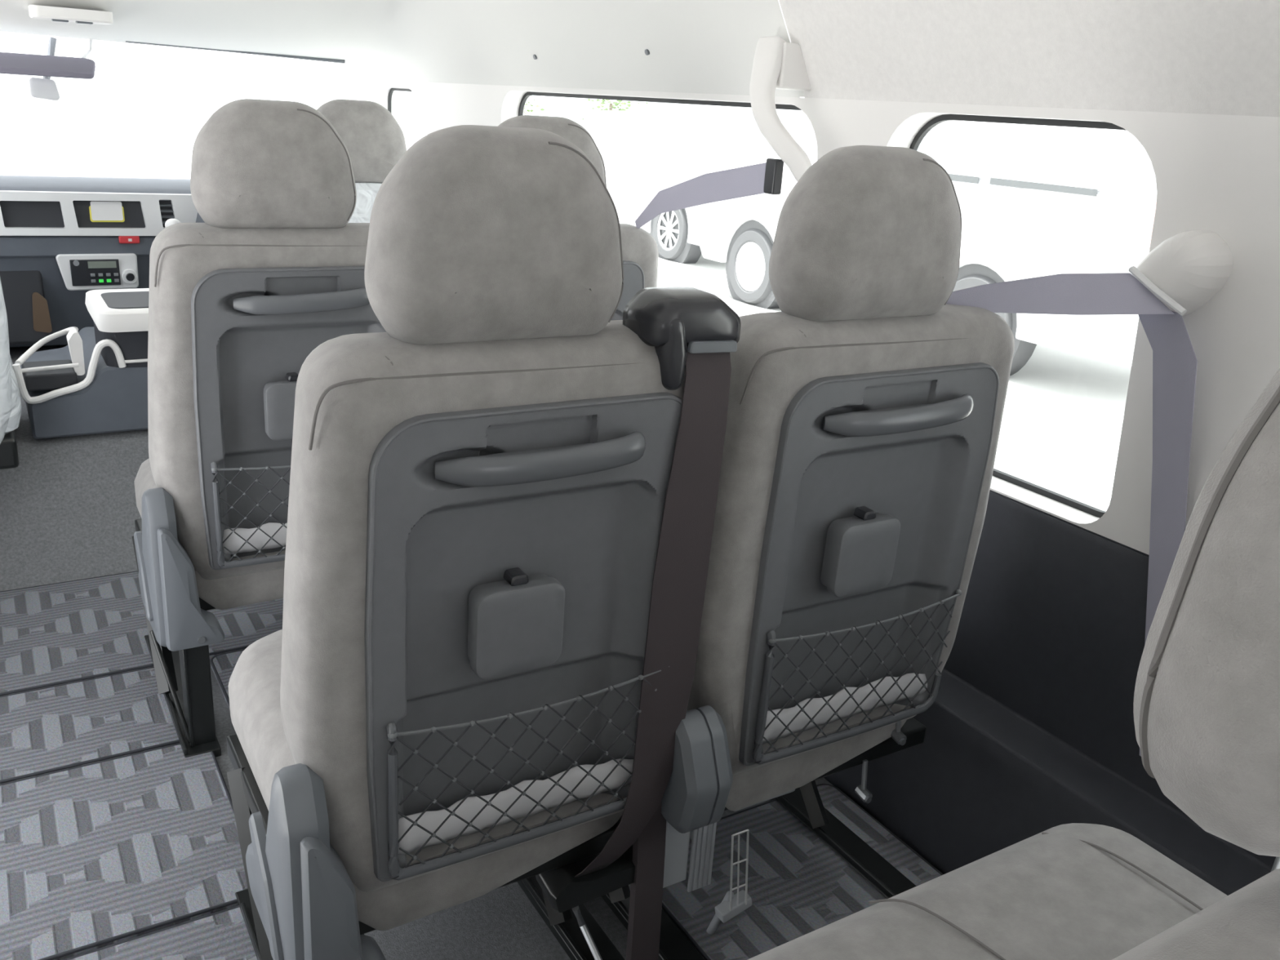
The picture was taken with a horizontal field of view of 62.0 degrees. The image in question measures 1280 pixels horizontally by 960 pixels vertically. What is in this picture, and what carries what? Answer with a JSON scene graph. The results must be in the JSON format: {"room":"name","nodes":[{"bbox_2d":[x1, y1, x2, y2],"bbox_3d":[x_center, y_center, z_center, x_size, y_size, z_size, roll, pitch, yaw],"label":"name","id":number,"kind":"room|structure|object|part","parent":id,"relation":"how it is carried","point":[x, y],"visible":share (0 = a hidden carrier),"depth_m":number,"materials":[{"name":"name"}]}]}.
{"room":"vehicle interior","nodes":[
{"label":"vehicle interior","id":0,"kind":"room"},
{"bbox_2d":[0,344,149,591],"bbox_3d":[-1.484,-0.176,3.256,1.800,0.325,1.765,-8,22,-30],"label":"floor","id":1,"kind":"structure","parent":0,"point":[68,510],"depth_m":2.52,"materials":[{"name":"grey carpet"}]},
{"bbox_2d":[0,278,22,469],"bbox_3d":[-1.644,-0.449,2.280,0.479,0.811,0.506,-8,22,-30],"label":"seat","id":2,"kind":"object","parent":1,"relation":"on","point":[11,408],"visible":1,"depth_m":2.30,"materials":[{"name":"white fabric"}]},
{"bbox_3d":[-1.557,-0.313,2.164,0.472,0.601,0.138,-8,22,-30],"label":"backrest","id":3,"kind":"part","parent":2,"relation":"part of","materials":[{"name":"white fabric"}]},
{"bbox_3d":[-1.666,-0.099,2.401,0.440,0.070,0.430,-8,22,-30],"label":"seat","id":4,"kind":"part","parent":2,"relation":"part of","materials":[{"name":"black paint"}]},
{"bbox_2d":[4,355,22,434],"bbox_3d":[-1.666,-0.210,2.375,0.479,0.166,0.480,-8,22,-30],"label":"cushion","id":5,"kind":"object","parent":2,"relation":"on","point":[13,408],"depth_m":2.32,"materials":[{"name":"white fabric"}]},
{"bbox_2d":[12,288,149,439],"bbox_3d":[-1.395,-0.336,2.778,0.433,0.302,0.520,-8,22,-30],"label":"console","id":6,"kind":"object","parent":1,"relation":"on","point":[97,383],"visible":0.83,"depth_m":2.58,"materials":[{"name":"white plastic"}]},
{"bbox_2d":[84,288,149,332],"bbox_3d":[-1.262,-0.437,2.711,0.248,0.047,0.340,-8,22,-30],"label":"tray","id":7,"kind":"object","parent":6,"relation":"on","point":[112,310],"depth_m":2.58,"materials":[{"name":"white plastic"}]},
{"bbox_2d":[0,174,204,347],"bbox_3d":[-1.662,-0.731,3.484,1.660,0.500,0.770,-8,22,-30],"label":"dashboard","id":8,"kind":"object","parent":1,"relation":"on","point":[63,238],"visible":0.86,"depth_m":3.17,"materials":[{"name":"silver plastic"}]},
{"bbox_2d":[0,270,48,344],"bbox_3d":[-2.026,-0.507,3.099,0.515,0.225,0.110,-8,22,-30],"label":"open shelf","id":9,"kind":"object","parent":8,"relation":"attached to","point":[25,292],"depth_m":3.16,"materials":[{"name":"grey plastic"}]},
{"bbox_2d":[0,200,64,227],"bbox_3d":[-1.754,-0.770,3.077,0.160,0.085,0.004,-8,22,-30],"label":"tray","id":10,"kind":"object","parent":8,"relation":"on","point":[15,214],"depth_m":3.07,"materials":[{"name":"grey plastic"}]},
{"bbox_2d":[118,235,139,243],"bbox_3d":[-1.540,-0.725,3.210,0.057,0.023,0.012,-8,22,-30],"label":"switch","id":11,"kind":"object","parent":8,"relation":"attached to","point":[122,239],"depth_m":3.20,"materials":[{"name":"red plastic"}]},
{"bbox_3d":[-1.548,-0.617,3.231,0.044,0.044,0.017,-8,22,-30],"label":"volume knob","id":12,"kind":"part","parent":8,"relation":"part of","materials":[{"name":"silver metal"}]},
{"bbox_3d":[-1.542,-0.614,3.223,0.024,0.024,0.006,-8,22,-30],"label":"volume knob","id":13,"kind":"part","parent":8,"relation":"part of","materials":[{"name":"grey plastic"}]},
{"bbox_2d":[159,200,173,226],"bbox_3d":[-1.446,-0.816,3.257,0.052,0.092,0.005,-8,22,-30],"label":"air vent","id":14,"kind":"object","parent":8,"relation":"attached to","point":[166,210],"depth_m":3.25,"materials":[{"name":"grey plastic"}]},
{"bbox_3d":[-1.400,-0.764,3.196,0.048,0.041,0.048,-8,22,-30],"label":"lever knob","id":15,"kind":"part","parent":8,"relation":"part of","materials":[{"name":"white plastic"}]},
{"bbox_2d":[316,98,406,222],"bbox_3d":[-0.794,-0.591,2.849,0.480,0.811,0.507,-8,22,-30],"label":"seat","id":16,"kind":"object","parent":1,"relation":"on","point":[375,142],"visible":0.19,"depth_m":2.55,"materials":[{"name":"grey fabric"}]},
{"bbox_2d":[209,659,832,959],"bbox_3d":[-0.123,0.765,1.236,1.855,0.050,3.620,-8,22,-30],"label":"floor","id":17,"kind":"structure","parent":0,"point":[502,923],"depth_m":1.51,"materials":[{"name":"grey carpet"}]},
{"bbox_2d":[0,666,179,784],"bbox_3d":[-1.117,0.451,1.848,0.674,0.014,0.290,-8,22,-30],"label":"floor mat","id":18,"kind":"object","parent":17,"relation":"on","point":[63,726],"visible":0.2,"depth_m":1.90,"materials":[{"name":"grey carpet"}]},
{"bbox_2d":[0,742,248,959],"bbox_3d":[-0.932,0.569,1.546,0.657,0.014,0.444,-8,22,-30],"label":"floor mat","id":19,"kind":"object","parent":17,"relation":"on","point":[98,855],"visible":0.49,"depth_m":1.59,"materials":[{"name":"grey carpet"}]},
{"bbox_2d":[0,570,283,696],"bbox_3d":[-0.930,0.275,2.388,1.582,0.014,0.475,-8,22,-30],"label":"floor mat","id":20,"kind":"object","parent":17,"relation":"on","point":[62,633],"visible":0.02,"depth_m":2.23,"materials":[{"name":"grey carpet"}]},
{"bbox_2d":[62,905,257,959],"bbox_3d":[-0.622,0.759,1.058,0.647,0.014,0.757,-8,22,-30],"label":"floor mat","id":21,"kind":"object","parent":17,"relation":"on","point":[223,935],"visible":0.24,"depth_m":1.43,"materials":[{"name":"grey carpet"}]},
{"bbox_2d":[210,648,244,710],"bbox_3d":[-0.426,0.354,2.257,0.872,0.014,0.290,-8,22,-30],"label":"floor mat","id":22,"kind":"object","parent":17,"relation":"on","point":[223,664],"visible":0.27,"depth_m":2.11,"materials":[{"name":"grey carpet"}]},
{"bbox_2d":[132,98,386,757],"bbox_3d":[-0.697,-0.135,1.979,0.503,1.086,0.545,-8,22,-30],"label":"passenger seat","id":23,"kind":"object","parent":17,"relation":"on","point":[239,299],"visible":0.63,"depth_m":1.72,"materials":[{"name":"grey fabric"}]},
{"bbox_3d":[-0.843,0.163,1.811,0.011,0.134,0.103,-8,22,-30],"label":"recline lever","id":24,"kind":"part","parent":23,"relation":"part of","materials":[{"name":"grey plastic"}]},
{"bbox_2d":[133,457,156,516],"bbox_3d":[-0.734,0.035,2.096,0.448,0.153,0.425,-8,22,-30],"label":"cushion","id":25,"kind":"object","parent":23,"relation":"on","point":[144,481],"depth_m":2.03,"materials":[{"name":"beige fabric"}]},
{"bbox_3d":[-0.923,0.251,2.025,0.034,0.255,0.218,-8,22,-30],"label":"leg","id":26,"kind":"part","parent":23,"relation":"part of","materials":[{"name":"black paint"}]},
{"bbox_3d":[-0.719,0.130,2.078,0.435,0.030,0.410,-8,22,-30],"label":"seat frame","id":27,"kind":"part","parent":23,"relation":"part of","materials":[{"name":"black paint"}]},
{"bbox_3d":[-0.879,0.396,2.031,0.059,0.028,0.485,-8,22,-30],"label":"foot rail","id":28,"kind":"part","parent":23,"relation":"part of","materials":[{"name":"black metal"}]},
{"bbox_3d":[-0.802,0.368,1.848,0.122,0.212,0.040,9,20,16],"label":"leg","id":29,"kind":"part","parent":23,"relation":"part of","materials":[{"name":"black paint"}]},
{"bbox_3d":[-0.564,0.042,1.844,0.328,0.194,0.015,-8,23,-31],"label":"pocket frame","id":30,"kind":"part","parent":23,"relation":"part of","materials":[{"name":"grey plastic"}]},
{"bbox_3d":[-0.553,-0.034,1.812,0.332,0.015,0.021,-8,22,-30],"label":"elastic cord","id":31,"kind":"part","parent":23,"relation":"part of","materials":[{"name":"grey plastic"}]},
{"bbox_2d":[222,522,287,555],"bbox_3d":[-0.579,0.088,1.866,0.291,0.048,0.012,-8,22,-30],"label":"folded paper","id":32,"kind":"object","parent":23,"relation":"in","point":[233,543],"visible":0.3,"depth_m":1.82,"materials":[{"name":"grey paper"}]},
{"bbox_3d":[-0.597,-0.137,1.841,0.472,0.601,0.138,-8,22,-30],"label":"backrest","id":33,"kind":"part","parent":23,"relation":"part of","materials":[{"name":"grey plastic"}]},
{"bbox_3d":[-0.566,-0.108,1.806,0.356,0.506,0.051,-8,22,-30],"label":"panel","id":34,"kind":"part","parent":23,"relation":"part of","materials":[{"name":"grey plastic"}]},
{"bbox_3d":[-0.537,-0.288,1.711,0.218,0.041,0.036,-6,21,-26],"label":"handle","id":35,"kind":"part","parent":23,"relation":"part of","materials":[{"name":"grey plastic"}]},
{"bbox_2d":[226,124,741,959],"bbox_3d":[-0.224,0.145,1.280,0.527,1.096,0.602,-8,22,-30],"label":"passenger seat","id":36,"kind":"object","parent":17,"relation":"on","point":[503,495],"visible":0.94,"depth_m":1.06,"materials":[{"name":"grey fabric"}]},
{"bbox_3d":[-0.430,0.664,1.348,0.059,0.028,0.485,-8,22,-30],"label":"foot rail","id":37,"kind":"part","parent":36,"relation":"part of","materials":[{"name":"black metal"}]},
{"bbox_3d":[-0.474,0.519,1.341,0.034,0.255,0.218,-8,22,-30],"label":"leg","id":38,"kind":"part","parent":36,"relation":"part of","materials":[{"name":"black paint"}]},
{"bbox_2d":[227,629,295,809],"bbox_3d":[-0.286,0.303,1.413,0.448,0.153,0.425,-8,22,-30],"label":"cushion","id":39,"kind":"object","parent":36,"relation":"on","point":[259,748],"depth_m":1.33,"materials":[{"name":"beige fabric"}]},
{"bbox_3d":[-0.395,0.431,1.128,0.011,0.134,0.103,-8,22,-30],"label":"recline lever","id":40,"kind":"part","parent":36,"relation":"part of","materials":[{"name":"grey plastic"}]},
{"bbox_3d":[-0.271,0.398,1.394,0.435,0.030,0.410,-8,22,-30],"label":"seat frame","id":41,"kind":"part","parent":36,"relation":"part of","materials":[{"name":"black paint"}]},
{"bbox_3d":[-0.149,0.131,1.157,0.472,0.601,0.138,-8,22,-30],"label":"backrest","id":42,"kind":"part","parent":36,"relation":"part of","materials":[{"name":"grey plastic"}]},
{"bbox_3d":[-0.116,0.310,1.160,0.328,0.194,0.015,-8,23,-31],"label":"pocket frame","id":43,"kind":"part","parent":36,"relation":"part of","materials":[{"name":"grey plastic"}]},
{"bbox_2d":[397,758,633,854],"bbox_3d":[-0.128,0.356,1.184,0.294,0.048,0.012,-8,22,-30],"label":"rolled towel","id":44,"kind":"object","parent":36,"relation":"in","point":[415,837],"visible":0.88,"depth_m":1.17,"materials":[{"name":"white fabric"}]},
{"bbox_3d":[-0.117,0.160,1.122,0.356,0.506,0.050,-8,22,-30],"label":"panel","id":45,"kind":"part","parent":36,"relation":"part of","materials":[{"name":"grey plastic"}]},
{"bbox_3d":[-0.104,0.234,1.128,0.332,0.015,0.021,-8,22,-30],"label":"elastic cord","id":46,"kind":"part","parent":36,"relation":"part of","materials":[{"name":"grey fabric"}]},
{"bbox_3d":[-0.087,-0.019,1.043,0.186,0.024,0.014,-8,22,-30],"label":"handle","id":47,"kind":"part","parent":36,"relation":"part of","materials":[{"name":"grey plastic"}]},
{"bbox_3d":[-0.090,-0.021,1.030,0.218,0.041,0.047,-8,22,-30],"label":"handle","id":48,"kind":"part","parent":36,"relation":"part of","materials":[{"name":"grey plastic"}]},
{"bbox_3d":[-0.154,0.474,1.531,0.034,0.255,0.218,-8,22,-30],"label":"leg","id":49,"kind":"part","parent":36,"relation":"part of","materials":[{"name":"black paint"}]},
{"bbox_3d":[-0.110,0.619,1.538,0.059,0.028,0.485,-8,22,-30],"label":"foot rail","id":50,"kind":"part","parent":36,"relation":"part of","materials":[{"name":"black metal"}]},
{"bbox_3d":[-0.043,0.606,1.294,0.042,0.169,0.154,-11,24,-36],"label":"brace rod","id":51,"kind":"part","parent":36,"relation":"part of","materials":[{"name":"silver metal"}]},
{"bbox_2d":[625,802,666,959],"bbox_3d":[0.006,0.534,1.343,0.043,0.329,0.022,-8,22,-30],"label":"strap","id":52,"kind":"object","parent":36,"relation":"hanging from","point":[644,924],"visible":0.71,"depth_m":1.33,"materials":[{"name":"grey fabric"}]},
{"bbox_2d":[497,115,658,320],"bbox_3d":[-0.286,-0.188,2.224,0.484,1.096,0.545,-8,22,-30],"label":"passenger seat","id":53,"kind":"object","parent":17,"relation":"on","point":[640,253],"visible":0.03,"depth_m":2.01,"materials":[{"name":"grey fabric"}]},
{"bbox_3d":[-0.162,-0.165,2.045,0.356,0.506,0.051,-8,22,-30],"label":"panel","id":54,"kind":"part","parent":53,"relation":"part of","materials":[{"name":"grey plastic"}]},
{"bbox_3d":[-0.194,-0.194,2.080,0.472,0.601,0.138,-8,22,-30],"label":"backrest","id":55,"kind":"part","parent":53,"relation":"part of","materials":[{"name":"beige fabric"}]},
{"bbox_2d":[662,783,943,959],"bbox_3d":[0.288,0.646,1.555,0.432,0.014,0.542,-8,22,-30],"label":"floor mat","id":56,"kind":"object","parent":17,"relation":"on","point":[798,886],"visible":0.51,"depth_m":1.63,"materials":[{"name":"grey carpet"}]},
{"bbox_2d":[600,145,1014,959],"bbox_3d":[0.163,0.080,1.540,0.484,1.096,0.545,-8,22,-30],"label":"passenger seat","id":57,"kind":"object","parent":17,"relation":"on","point":[865,413],"visible":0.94,"depth_m":1.29,"materials":[{"name":"grey fabric"}]},
{"bbox_3d":[-0.071,0.463,1.580,0.034,0.255,0.218,-8,22,-30],"label":"leg","id":58,"kind":"part","parent":57,"relation":"part of","materials":[{"name":"black paint"}]},
{"bbox_3d":[-0.027,0.607,1.587,0.059,0.028,0.485,-8,22,-30],"label":"foot rail","id":59,"kind":"part","parent":57,"relation":"part of","materials":[{"name":"black metal"}]},
{"bbox_2d":[662,720,906,934],"bbox_3d":[0.179,0.488,1.500,0.392,0.336,0.126,-8,22,-30],"label":"bracket","id":60,"kind":"object","parent":57,"relation":"attached to","point":[677,843],"visible":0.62,"depth_m":1.41,"materials":[{"name":"grey plastic"}]},
{"bbox_3d":[0.041,0.463,1.386,0.045,0.140,0.030,-8,22,-30],"label":"bracket plate","id":61,"kind":"part","parent":60,"relation":"part of","materials":[{"name":"grey plastic"}]},
{"bbox_3d":[0.084,0.477,1.399,0.036,0.145,0.006,-8,22,-30],"label":"bracket plate","id":62,"kind":"part","parent":60,"relation":"part of","materials":[{"name":"grey plastic"}]},
{"bbox_3d":[0.175,0.435,1.538,0.115,0.055,0.030,-8,22,-30],"label":"cross plate","id":63,"kind":"part","parent":60,"relation":"part of","materials":[{"name":"grey plastic"}]},
{"bbox_3d":[0.249,0.417,1.770,0.034,0.255,0.218,-8,22,-30],"label":"leg","id":64,"kind":"part","parent":57,"relation":"part of","materials":[{"name":"black paint"}]},
{"bbox_3d":[0.133,0.341,1.633,0.435,0.030,0.410,-8,22,-30],"label":"seat frame","id":65,"kind":"part","parent":57,"relation":"part of","materials":[{"name":"black paint"}]},
{"bbox_3d":[0.293,0.562,1.776,0.059,0.028,0.485,-8,22,-30],"label":"foot rail","id":66,"kind":"part","parent":57,"relation":"part of","materials":[{"name":"black metal"}]},
{"bbox_2d":[762,672,927,744],"bbox_3d":[0.276,0.299,1.423,0.294,0.048,0.012,-8,22,-30],"label":"rolled towel","id":67,"kind":"object","parent":57,"relation":"in","point":[775,729],"visible":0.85,"depth_m":1.41,"materials":[{"name":"white fabric"}]},
{"bbox_3d":[0.287,0.253,1.399,0.328,0.194,0.015,-8,23,-31],"label":"pocket frame","id":68,"kind":"part","parent":57,"relation":"part of","materials":[{"name":"grey plastic"}]},
{"bbox_3d":[0.255,0.074,1.396,0.472,0.601,0.138,-8,22,-30],"label":"backrest","id":69,"kind":"part","parent":57,"relation":"part of","materials":[{"name":"grey plastic"}]},
{"bbox_3d":[0.299,0.178,1.367,0.332,0.015,0.021,-8,22,-30],"label":"elastic cord","id":70,"kind":"part","parent":57,"relation":"part of","materials":[{"name":"grey fabric"}]},
{"bbox_3d":[0.286,0.103,1.361,0.356,0.506,0.050,-8,22,-30],"label":"panel","id":71,"kind":"part","parent":57,"relation":"part of","materials":[{"name":"grey plastic"}]},
{"bbox_3d":[0.317,-0.075,1.282,0.186,0.024,0.014,-8,22,-30],"label":"handle","id":72,"kind":"part","parent":57,"relation":"part of","materials":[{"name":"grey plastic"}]},
{"bbox_3d":[0.314,-0.077,1.269,0.218,0.041,0.047,-8,22,-30],"label":"handle","id":73,"kind":"part","parent":57,"relation":"part of","materials":[{"name":"grey plastic"}]},
{"bbox_2d":[747,368,1279,959],"bbox_3d":[0.349,0.360,0.800,1.055,1.059,0.520,-8,22,-30],"label":"seat","id":74,"kind":"object","parent":17,"relation":"on","point":[1206,703],"visible":1,"depth_m":0.47,"materials":[{"name":"grey fabric"}]},
{"bbox_2d":[747,822,1227,959],"bbox_3d":[0.253,0.549,0.865,0.912,0.168,0.435,-8,22,-30],"label":"cushion","id":75,"kind":"object","parent":74,"relation":"on","point":[1073,891],"depth_m":1.03,"materials":[{"name":"beige fabric"}]},
{"bbox_3d":[0.290,0.479,0.571,0.472,0.601,0.141,-8,22,-30],"label":"backrest","id":76,"kind":"part","parent":74,"relation":"part of","materials":[{"name":"beige fabric"}]},
{"bbox_3d":[0.336,0.142,0.524,0.012,0.135,0.017,-8,22,-30],"label":"headrest post","id":77,"kind":"part","parent":74,"relation":"part of","materials":[{"name":"silver metal"}]},
{"bbox_2d":[0,0,1279,117],"bbox_3d":[-0.279,-0.745,1.283,1.600,0.454,4.800,-8,22,-30],"label":"ceiling","id":78,"kind":"structure","parent":0,"point":[1221,57],"depth_m":1.85,"materials":[{"name":"plastic"}]},
{"bbox_2d":[0,39,95,79],"bbox_3d":[-1.876,-1.202,2.957,0.675,0.125,0.205,-8,22,-30],"label":"sun visor","id":79,"kind":"object","parent":78,"relation":"attached to","point":[20,64],"visible":0.95,"depth_m":3.03,"materials":[{"name":"grey fabric"}]},
{"bbox_3d":[-1.651,-1.285,3.172,0.017,0.081,0.064,8,20,12],"label":"hinge rod","id":80,"kind":"part","parent":79,"relation":"part of","materials":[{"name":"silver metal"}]},
{"bbox_2d":[27,4,113,24],"bbox_3d":[-1.572,-1.282,2.944,0.200,0.035,0.120,-8,22,-30],"label":"recessed light","id":81,"kind":"object","parent":78,"relation":"in","point":[55,14],"visible":1,"depth_m":2.90,"materials":[{"name":"white plastic"}]},
{"bbox_2d":[125,40,345,63],"bbox_3d":[-1.273,-1.364,3.387,0.661,0.026,0.023,-7,22,-29],"label":"trim","id":82,"kind":"structure","parent":78,"relation":"attached to","point":[325,60],"depth_m":3.42,"materials":[{"name":"grey rubber"}]},
{"bbox_2d":[644,48,649,55],"bbox_3d":[0.018,-0.906,2.253,0.016,0.015,0.012,-8,22,-30],"label":"plug","id":83,"kind":"object","parent":78,"relation":"attached to","point":[646,51],"visible":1,"depth_m":2.25,"materials":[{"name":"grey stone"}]},
{"bbox_2d":[635,35,811,228],"bbox_3d":[0.181,-0.618,1.940,0.363,0.351,0.128,17,23,33],"label":"belt","id":84,"kind":"object","parent":78,"relation":"attached to","point":[778,64],"visible":0.9,"depth_m":1.85,"materials":[{"name":"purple fabric"}]},
{"bbox_3d":[0.268,-0.643,1.851,0.110,0.234,0.162,-8,22,-30],"label":"guide arm","id":85,"kind":"part","parent":84,"relation":"part of","materials":[{"name":"white plastic"}]},
{"bbox_2d":[346,79,1279,556],"bbox_3d":[0.240,-0.154,2.195,0.068,1.196,5.350,-8,22,-30],"label":"wall","id":86,"kind":"structure","parent":0,"point":[1219,174],"depth_m":1.35,"materials":[{"name":"white plastic"}]},
{"bbox_2d":[387,88,411,112],"bbox_3d":[-0.734,-1.076,3.666,0.010,0.505,0.814,-8,22,-30],"label":"window","id":87,"kind":"structure","parent":86,"relation":"in","point":[392,90],"depth_m":3.88,"materials":[{"name":"black rubber"}]},
{"bbox_2d":[518,91,801,115],"bbox_3d":[0.001,-0.626,2.533,0.010,0.535,1.371,-8,22,-30],"label":"window frame","id":88,"kind":"structure","parent":86,"relation":"in","point":[526,95],"depth_m":2.43,"materials":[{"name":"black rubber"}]},
{"bbox_2d":[772,0,804,97],"bbox_3d":[0.155,-0.868,1.755,0.349,0.426,0.016,-8,22,-30],"label":"trim","id":89,"kind":"structure","parent":86,"relation":"attached to","point":[801,93],"depth_m":1.84,"materials":[{"name":"white plastic"}]},
{"bbox_2d":[909,114,1126,517],"bbox_3d":[0.576,-0.271,1.646,0.010,0.545,0.538,-8,22,-30],"label":"window","id":90,"kind":"structure","parent":86,"relation":"in","point":[1095,512],"depth_m":1.62,"materials":[{"name":"black rubber"}]},
{"bbox_2d":[823,491,1275,895],"bbox_3d":[0.557,0.349,1.594,0.120,0.583,2.950,-8,22,-30],"label":"trim","id":91,"kind":"structure","parent":86,"relation":"attached to","point":[1030,731],"depth_m":1.56,"materials":[{"name":"black plastic"}]},
{"bbox_2d":[946,229,1233,755],"bbox_3d":[0.557,0.004,1.442,0.441,0.692,0.145,11,21,21],"label":"belt","id":92,"kind":"object","parent":86,"relation":"attached to","point":[1181,274],"visible":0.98,"depth_m":1.34,"materials":[{"name":"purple fabric"}]},
{"bbox_3d":[-2.087,-0.457,2.389,0.040,1.350,2.350,-8,22,-30],"label":"wall","id":93,"kind":"structure","parent":0,"visible":0},
{"bbox_3d":[-1.780,-1.130,3.509,1.780,0.580,0.460,-8,22,-30],"label":"window","id":94,"kind":"structure","parent":93,"relation":"in","visible":0},
{"bbox_2d":[28,36,59,100],"bbox_3d":[-1.766,-1.221,3.155,0.091,0.179,0.082,-8,22,-30],"label":"mirror","id":95,"kind":"object","parent":94,"relation":"attached to","point":[46,88],"visible":0.94,"depth_m":3.14,"materials":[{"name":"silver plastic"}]},
{"label":"outside","id":96,"kind":"structure","parent":0,"visible":0},
{"bbox_2d":[0,102,1131,511],"bbox_3d":[3.282,-2.824,13.557,100.000,0.050,100.000,-8,22,-30],"label":"ground","id":97,"kind":"structure","parent":96,"point":[1061,425],"depth_m":9.62,"materials":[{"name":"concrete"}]},
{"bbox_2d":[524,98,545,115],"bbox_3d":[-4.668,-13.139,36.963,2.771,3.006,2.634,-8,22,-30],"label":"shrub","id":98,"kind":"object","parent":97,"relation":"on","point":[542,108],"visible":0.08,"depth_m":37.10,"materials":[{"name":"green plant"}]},
{"bbox_2d":[582,98,648,119],"bbox_3d":[-1.010,-13.635,39.049,2.657,3.398,2.112,-12,25,-38],"label":"shrub","id":99,"kind":"object","parent":97,"relation":"on","point":[611,105],"visible":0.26,"depth_m":39.04,"materials":[{"name":"green plant"}]},
{"bbox_3d":[-1.115,-13.024,39.318,0.111,1.680,0.111,0,19,-9],"label":"stem","id":100,"kind":"part","parent":99,"relation":"part of","materials":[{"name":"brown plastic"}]},
{"bbox_2d":[578,110,817,263],"bbox_3d":[0.191,-3.681,13.132,1.506,1.658,5.143,-8,22,-30],"label":"parked car","id":101,"kind":"object","parent":97,"relation":"on","point":[644,153],"visible":0.35,"depth_m":11.73,"materials":[{"name":"white paint"}]},
{"bbox_2d":[696,120,1156,375],"bbox_3d":[2.328,-1.975,8.273,1.620,1.873,4.667,-8,22,-30],"label":"parked car","id":102,"kind":"object","parent":97,"relation":"on","point":[1035,201],"visible":0.46,"depth_m":6.79,"materials":[{"name":"white paint"}]},
{"bbox_2d":[948,173,1097,196],"bbox_3d":[2.378,-1.900,6.826,0.008,0.045,1.280,-8,22,-30],"label":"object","id":103,"kind":"object","parent":102,"relation":"hanging from","point":[996,180],"depth_m":6.70,"materials":[{"name":"grey"}]}
]}

